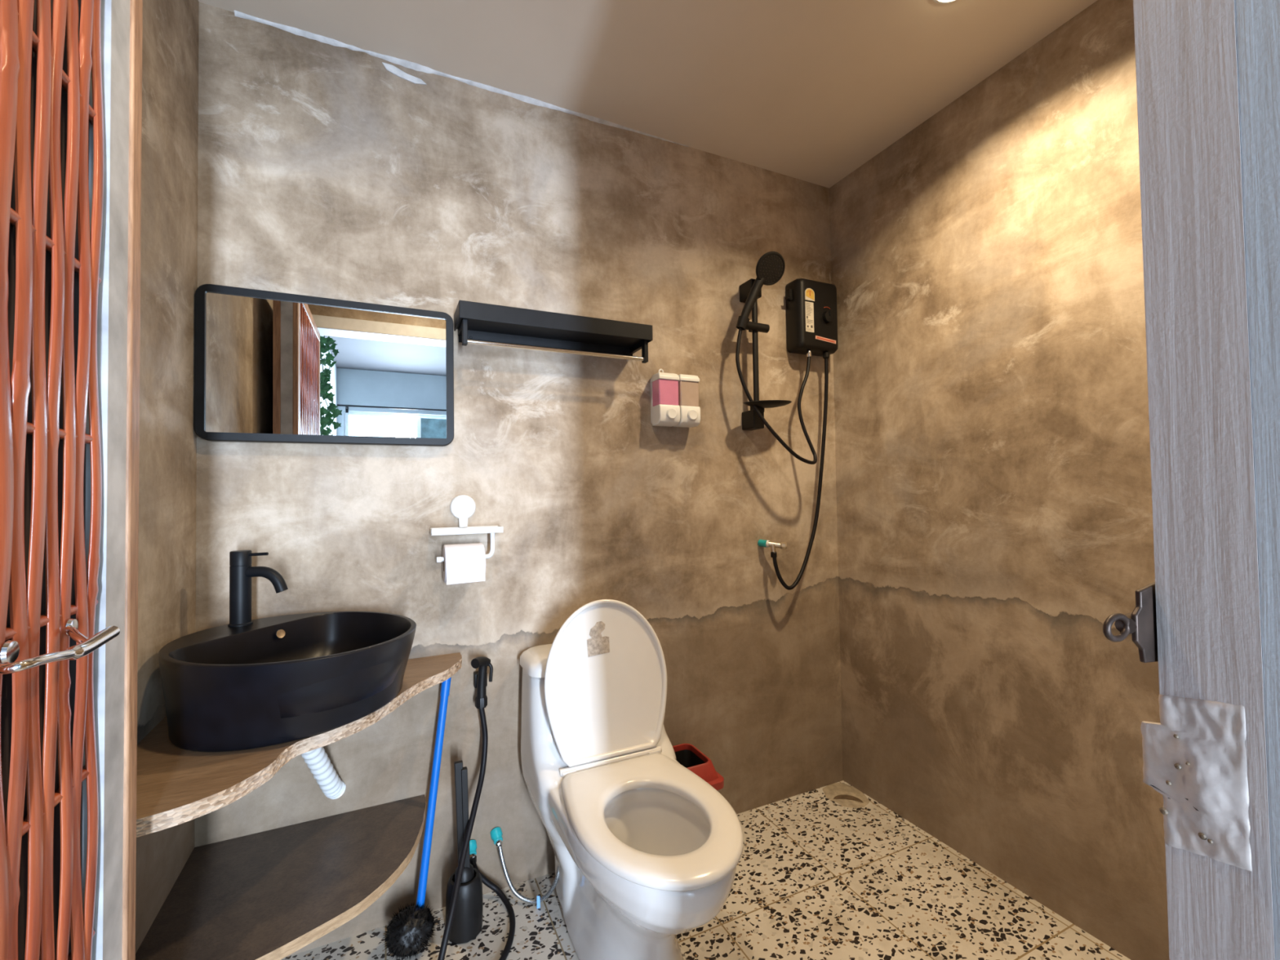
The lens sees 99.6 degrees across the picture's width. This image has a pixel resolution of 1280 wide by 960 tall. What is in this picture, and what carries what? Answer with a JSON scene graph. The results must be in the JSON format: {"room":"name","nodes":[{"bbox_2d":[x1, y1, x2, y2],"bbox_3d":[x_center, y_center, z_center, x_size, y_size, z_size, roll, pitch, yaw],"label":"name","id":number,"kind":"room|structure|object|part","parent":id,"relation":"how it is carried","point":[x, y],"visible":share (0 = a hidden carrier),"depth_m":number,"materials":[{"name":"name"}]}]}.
{"room":"bathroom","nodes":[
{"label":"bathroom","id":0,"kind":"room"},
{"bbox_2d":[135,0,199,953],"bbox_3d":[-0.758,-0.014,0.531,0.120,2.280,1.540,0,-2,-25],"label":"wall","id":1,"kind":"structure","parent":0,"point":[166,557],"depth_m":1.08,"materials":[{"name":"concrete"}]},
{"bbox_2d":[194,2,843,956],"bbox_3d":[-0.162,0.006,1.723,2.206,2.280,0.120,0,-2,-25],"label":"wall","id":2,"kind":"structure","parent":0,"point":[325,171],"depth_m":1.56,"materials":[{"name":"concrete"}]},
{"bbox_2d":[135,794,426,959],"bbox_3d":[-0.695,0.841,1.126,0.490,0.022,0.465,0,-2,-25],"label":"corner shelf","id":3,"kind":"object","parent":2,"relation":"attached to","point":[268,895],"visible":1,"depth_m":1.11,"materials":[{"name":"brown laminate"}]},
{"bbox_2d":[136,652,462,837],"bbox_3d":[-0.627,0.497,1.087,0.582,0.062,0.613,0,-2,-25],"label":"countertop","id":4,"kind":"structure","parent":2,"relation":"attached to","point":[175,785],"depth_m":0.88,"materials":[{"name":"brown wood"}]},
{"bbox_2d":[158,611,416,751],"bbox_3d":[-0.692,0.388,1.099,0.438,0.156,0.452,0,-2,-25],"label":"basin","id":5,"kind":"object","parent":4,"relation":"in","point":[274,680],"visible":0.99,"depth_m":0.96,"materials":[{"name":"black ceramic"}]},
{"bbox_2d":[227,550,288,626],"bbox_3d":[-0.832,0.234,1.177,0.119,0.160,0.044,-1,-1,3],"label":"faucet","id":6,"kind":"object","parent":5,"relation":"on","point":[242,571],"visible":1,"depth_m":1.17,"materials":[{"name":"black metal"}]},
{"bbox_3d":[-0.837,0.162,1.183,0.044,0.008,0.007,-1,-1,-4],"label":"lever","id":7,"kind":"part","parent":6,"relation":"part of","materials":[{"name":"black metal"}]},
{"bbox_3d":[-0.819,0.218,1.183,0.094,0.060,0.023,-1,-1,-4],"label":"spout","id":8,"kind":"part","parent":6,"relation":"part of","materials":[{"name":"black metal"}]},
{"bbox_2d":[300,746,346,799],"bbox_3d":[-0.746,0.635,1.249,0.056,0.306,0.247,-1,-1,-12],"label":"drain pipe","id":9,"kind":"object","parent":4,"relation":"attached to","point":[317,760],"visible":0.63,"depth_m":1.28,"materials":[{"name":"white plastic"}]},
{"bbox_2d":[194,284,453,446],"bbox_3d":[-0.768,-0.273,1.367,0.564,0.363,0.030,0,-2,-25],"label":"wall mirror","id":10,"kind":"object","parent":2,"relation":"attached to","point":[270,366],"visible":1,"depth_m":1.34,"materials":[{"name":"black mirror"}]},
{"bbox_2d":[382,62,426,84],"bbox_3d":[-0.638,-1.099,1.468,0.111,0.032,0.004,0,-2,-25],"label":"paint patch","id":11,"kind":"structure","parent":2,"relation":"attached to","point":[389,68],"depth_m":1.47,"materials":[{"name":"white paint"}]},
{"bbox_2d":[234,10,688,146],"bbox_3d":[-0.406,-1.128,1.573,1.263,0.014,0.013,0,-2,-25],"label":"trim","id":12,"kind":"structure","parent":2,"relation":"attached to","point":[415,66],"depth_m":1.49,"materials":[{"name":"white paint"}]},
{"bbox_2d":[429,494,503,562],"bbox_3d":[-0.471,0.128,1.471,0.184,0.176,0.070,0,-2,-25],"label":"paper holder","id":13,"kind":"object","parent":2,"relation":"attached to","point":[462,507],"visible":0.88,"depth_m":1.48,"materials":[{"name":"white plastic"}]},
{"bbox_2d":[442,542,485,584],"bbox_3d":[-0.471,0.221,1.445,0.101,0.100,0.101,0,-2,-25],"label":"toilet paper roll","id":14,"kind":"object","parent":13,"relation":"hanging from","point":[463,562],"visible":0.94,"depth_m":1.41,"materials":[{"name":"white paper"}]},
{"bbox_2d":[429,525,503,535],"bbox_3d":[-0.470,0.136,1.469,0.184,0.016,0.066,0,-2,-25],"label":"shelf","id":15,"kind":"object","parent":13,"relation":"on","point":[461,530],"depth_m":1.45,"materials":[{"name":"white plastic"}]},
{"bbox_3d":[-0.462,0.178,1.451,0.144,0.073,0.012,0,-2,-25],"label":"arm","id":16,"kind":"part","parent":13,"relation":"part of","materials":[{"name":"white plastic"}]},
{"bbox_2d":[469,840,476,858],"bbox_3d":[-0.459,1.005,1.473,0.031,0.042,0.047,0,-2,-25],"label":"valve","id":17,"kind":"object","parent":2,"relation":"attached to","point":[473,843],"visible":0.66,"depth_m":1.47,"materials":[{"name":"teal plastic"}]},
{"bbox_2d":[471,656,493,708],"bbox_3d":[-0.430,0.543,1.465,0.060,0.143,0.091,0,-2,-25],"label":"bidet sprayer","id":18,"kind":"object","parent":2,"relation":"attached to","point":[480,677],"visible":1,"depth_m":1.46,"materials":[{"name":"black plastic"}]},
{"bbox_2d":[437,708,515,959],"bbox_3d":[-0.388,0.874,1.331,0.144,0.533,0.305,-1,-1,-2],"label":"hose","id":19,"kind":"object","parent":18,"relation":"hanging from","point":[486,882],"visible":0.92,"depth_m":1.36,"materials":[{"name":"black rubber"}]},
{"bbox_2d":[489,826,502,847],"bbox_3d":[-0.397,0.990,1.502,0.032,0.041,0.047,0,-2,-25],"label":"socket","id":20,"kind":"object","parent":2,"relation":"attached to","point":[496,833],"visible":1,"depth_m":1.50,"materials":[{"name":"teal plastic"}]},
{"bbox_2d":[497,845,559,908],"bbox_3d":[-0.300,1.071,1.455,0.183,0.141,0.028,-1,-1,12],"label":"supply hose","id":21,"kind":"object","parent":20,"relation":"attached to","point":[516,893],"visible":0.99,"depth_m":1.45,"materials":[{"name":"metal"}]},
{"bbox_2d":[453,300,653,363],"bbox_3d":[-0.239,-0.408,1.565,0.555,0.109,0.125,0,-2,-25],"label":"towel shelf","id":22,"kind":"object","parent":2,"relation":"attached to","point":[476,322],"visible":1,"depth_m":1.54,"materials":[{"name":"black metal"}]},
{"bbox_2d":[650,368,700,427],"bbox_3d":[0.116,-0.267,1.752,0.148,0.183,0.076,0,-2,-25],"label":"soap dispenser","id":23,"kind":"object","parent":2,"relation":"attached to","point":[674,397],"visible":1,"depth_m":1.73,"materials":[{"name":"white plastic"}]},
{"bbox_3d":[0.102,-0.256,1.781,0.146,0.156,0.012,0,-2,-25],"label":"plate","id":24,"kind":"part","parent":23,"relation":"part of","materials":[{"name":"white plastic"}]},
{"bbox_3d":[0.081,-0.277,1.737,0.070,0.084,0.052,0,-2,-25],"label":"tank","id":25,"kind":"part","parent":23,"relation":"part of","materials":[{"name":"pink plastic"}]},
{"bbox_3d":[0.150,-0.277,1.769,0.070,0.084,0.052,0,-2,-25],"label":"tank","id":26,"kind":"part","parent":23,"relation":"part of","materials":[{"name":"beige plastic"}]},
{"bbox_2d":[736,278,791,430],"bbox_3d":[0.423,-0.434,1.848,0.178,0.514,0.139,-1,-1,14],"label":"slide bar","id":27,"kind":"object","parent":2,"relation":"attached to","point":[751,420],"visible":0.86,"depth_m":1.86,"materials":[{"name":"black plastic"}]},
{"bbox_2d":[736,315,749,330],"bbox_3d":[0.346,-0.528,1.820,0.045,0.046,0.042,0,-2,-25],"label":"holder","id":28,"kind":"object","parent":27,"relation":"on","point":[743,322],"depth_m":1.81,"materials":[{"name":"black plastic"}]},
{"bbox_2d":[737,251,785,328],"bbox_3d":[0.409,-0.633,1.807,0.161,0.242,0.069,-1,-1,-4],"label":"shower","id":29,"kind":"object","parent":27,"relation":"attached to","point":[771,266],"visible":0.98,"depth_m":1.81,"materials":[{"name":"black plastic"}]},
{"bbox_3d":[0.382,-0.610,1.822,0.109,0.197,0.033,-1,-1,-2],"label":"handle","id":30,"kind":"part","parent":29,"relation":"part of","materials":[{"name":"black plastic"}]},
{"bbox_3d":[0.435,-0.258,1.841,0.196,0.028,0.080,0,-2,-25],"label":"soap dish","id":31,"kind":"part","parent":27,"relation":"part of","materials":[{"name":"black plastic"}]},
{"bbox_2d":[757,539,786,551],"bbox_3d":[0.464,0.232,1.897,0.101,0.044,0.038,-2,-2,26],"label":"valve","id":32,"kind":"object","parent":2,"relation":"attached to","point":[762,543],"visible":1,"depth_m":1.89,"materials":[{"name":"teal metal"}]},
{"bbox_3d":[0.500,0.229,1.886,0.023,0.025,0.024,-1,-1,15],"label":"valve knob","id":33,"kind":"part","parent":32,"relation":"part of","materials":[{"name":"silver metal"}]},
{"bbox_2d":[785,278,838,356],"bbox_3d":[0.632,-0.600,1.992,0.210,0.258,0.096,0,-2,-25],"label":"water heater","id":34,"kind":"object","parent":2,"relation":"attached to","point":[811,313],"visible":1,"depth_m":1.96,"materials":[{"name":"black plastic"}]},
{"bbox_2d":[735,327,817,464],"bbox_3d":[0.489,-0.284,1.857,0.345,0.464,0.081,0,-2,-29],"label":"shower hose","id":35,"kind":"object","parent":34,"relation":"hanging from","point":[775,435],"visible":1,"depth_m":1.83,"materials":[{"name":"black rubber"}]},
{"bbox_2d":[770,351,829,590],"bbox_3d":[0.580,-0.045,1.939,0.276,0.857,0.037,0,-2,-25],"label":"supply hose","id":36,"kind":"object","parent":34,"relation":"hanging from","point":[825,354],"visible":1,"depth_m":1.98,"materials":[{"name":"black rubber"}]},
{"bbox_2d":[806,302,813,330],"bbox_3d":[0.610,-0.586,1.944,0.030,0.100,0.001,0,-2,-25],"label":"print","id":37,"kind":"object","parent":34,"relation":"attached to","point":[809,305],"depth_m":1.94},
{"bbox_2d":[805,288,814,300],"bbox_3d":[0.612,-0.668,1.948,0.039,0.038,0.001,0,-2,-25],"label":"print","id":38,"kind":"object","parent":34,"relation":"on","point":[810,293],"depth_m":1.95},
{"bbox_2d":[817,337,835,342],"bbox_3d":[0.678,-0.511,1.974,0.086,0.013,0.001,0,-2,-25],"label":"print","id":39,"kind":"object","parent":34,"relation":"attached to","point":[820,340],"depth_m":1.97,"materials":[{"name":"red"}]},
{"bbox_2d":[198,0,1097,187],"bbox_3d":[0.145,-1.205,1.054,2.206,0.100,1.660,0,-2,-25],"label":"ceiling","id":40,"kind":"structure","parent":0,"point":[812,91],"depth_m":1.45,"materials":[{"name":"paint"}]},
{"bbox_2d":[933,0,957,4],"bbox_3d":[0.734,-1.148,1.260,0.104,0.022,0.104,0,-2,-25],"label":"recessed light","id":41,"kind":"object","parent":40,"relation":"in","point":[940,2],"visible":1,"depth_m":1.30,"materials":[{"name":"white plastic"}]},
{"bbox_2d":[280,780,1130,959],"bbox_3d":[0.180,1.164,0.996,2.206,0.080,1.660,0,-2,-25],"label":"floor","id":42,"kind":"structure","parent":0,"point":[817,877],"depth_m":1.42,"materials":[{"name":"stone"}]},
{"bbox_2d":[382,676,451,959],"bbox_3d":[-0.558,0.826,1.343,0.129,0.631,0.182,-1,-1,0],"label":"brush","id":43,"kind":"object","parent":42,"relation":"on","point":[410,930],"visible":1,"depth_m":1.32,"materials":[{"name":"plastic"}]},
{"bbox_2d":[445,760,483,944],"bbox_3d":[-0.447,0.930,1.376,0.091,0.425,0.091,0,-2,-25],"label":"toilet brush","id":44,"kind":"object","parent":42,"relation":"on","point":[467,924],"visible":0.77,"depth_m":1.36,"materials":[{"name":"black plastic"}]},
{"bbox_3d":[-0.452,0.855,1.375,0.035,0.275,0.019,0,-2,-25],"label":"handle","id":45,"kind":"part","parent":44,"relation":"part of","materials":[{"name":"black plastic"}]},
{"bbox_3d":[-0.445,1.074,1.373,0.091,0.137,0.091,0,-2,-25],"label":"pot","id":46,"kind":"part","parent":44,"relation":"part of","materials":[{"name":"black plastic"}]},
{"bbox_2d":[519,599,743,959],"bbox_3d":[-0.026,0.726,1.294,0.380,0.816,0.725,0,-2,-25],"label":"toilet","id":47,"kind":"object","parent":42,"relation":"on","point":[647,852],"visible":1,"depth_m":1.31,"materials":[{"name":"white ceramic"}]},
{"bbox_3d":[-0.143,0.497,1.544,0.378,0.036,0.186,0,-2,-25],"label":"tank lid","id":48,"kind":"part","parent":47,"relation":"part of","materials":[{"name":"white ceramic"}]},
{"bbox_3d":[-0.086,0.517,1.431,0.344,0.390,0.086,0,-2,-25],"label":"lid","id":49,"kind":"part","parent":47,"relation":"part of","materials":[{"name":"white plastic"}]},
{"bbox_3d":[0.027,0.722,1.175,0.342,0.022,0.463,0,-2,-25],"label":"seat","id":50,"kind":"part","parent":47,"relation":"part of","materials":[{"name":"white plastic"}]},
{"bbox_2d":[672,743,724,791],"bbox_3d":[0.126,0.990,1.635,0.204,0.301,0.189,0,-2,-25],"label":"waste bin","id":51,"kind":"object","parent":42,"relation":"on","point":[687,755],"visible":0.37,"depth_m":1.64,"materials":[{"name":"red plastic"}]},
{"bbox_2d":[822,782,869,808],"bbox_3d":[0.742,1.137,1.953,0.141,0.005,0.160,0,-2,-25],"label":"floor drain","id":52,"kind":"object","parent":42,"relation":"on","point":[846,795],"visible":1,"depth_m":1.95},
{"bbox_2d":[829,0,1169,959],"bbox_3d":[1.134,-0.021,1.411,0.120,2.280,1.540,0,-2,-25],"label":"wall","id":53,"kind":"structure","parent":0,"point":[993,484],"depth_m":1.50,"materials":[{"name":"concrete"}]},
{"bbox_3d":[0.489,-0.038,0.323,1.966,2.280,0.110,0,-2,-25],"label":"wall","id":54,"kind":"structure","parent":0,"visible":0},
{"bbox_2d":[0,0,142,959],"bbox_3d":[-0.489,0.175,0.342,0.118,1.861,0.730,0,-2,-25],"label":"door","id":55,"kind":"structure","parent":54,"relation":"in","point":[71,70],"depth_m":0.55,"materials":[{"name":"orange wood"}]},
{"bbox_3d":[-0.509,0.152,0.482,0.035,0.018,0.137,-1,-1,-11],"label":"handle","id":56,"kind":"part","parent":55,"relation":"part of","materials":[{"name":"silver metal"}]},
{"bbox_3d":[-0.487,0.175,0.349,0.022,1.861,0.717,0,-2,-25],"label":"timber frame","id":57,"kind":"part","parent":55,"relation":"part of","materials":[{"name":"white wood"}]},
{"bbox_2d":[1133,0,1279,959],"bbox_3d":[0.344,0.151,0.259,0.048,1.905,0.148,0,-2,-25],"label":"door","id":58,"kind":"structure","parent":54,"relation":"attached to","point":[1203,482],"depth_m":0.29,"materials":[{"name":"grey wood"}]},
{"bbox_2d":[1102,582,1158,662],"bbox_3d":[0.290,0.082,0.316,0.075,0.052,0.012,0,-2,-25],"label":"latch keeper","id":59,"kind":"object","parent":58,"relation":"attached to","point":[1141,623],"visible":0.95,"depth_m":0.31,"materials":[{"name":"metal"}]},
{"bbox_3d":[0.303,0.082,0.317,0.052,0.052,0.003,0,-2,-25],"label":"plate","id":60,"kind":"part","parent":59,"relation":"part of","materials":[{"name":"metal"}]},
{"bbox_3d":[0.303,0.162,0.297,0.006,0.092,0.044,0,-2,-25],"label":"jamb patch","id":61,"kind":"part","parent":58,"relation":"part of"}
]}

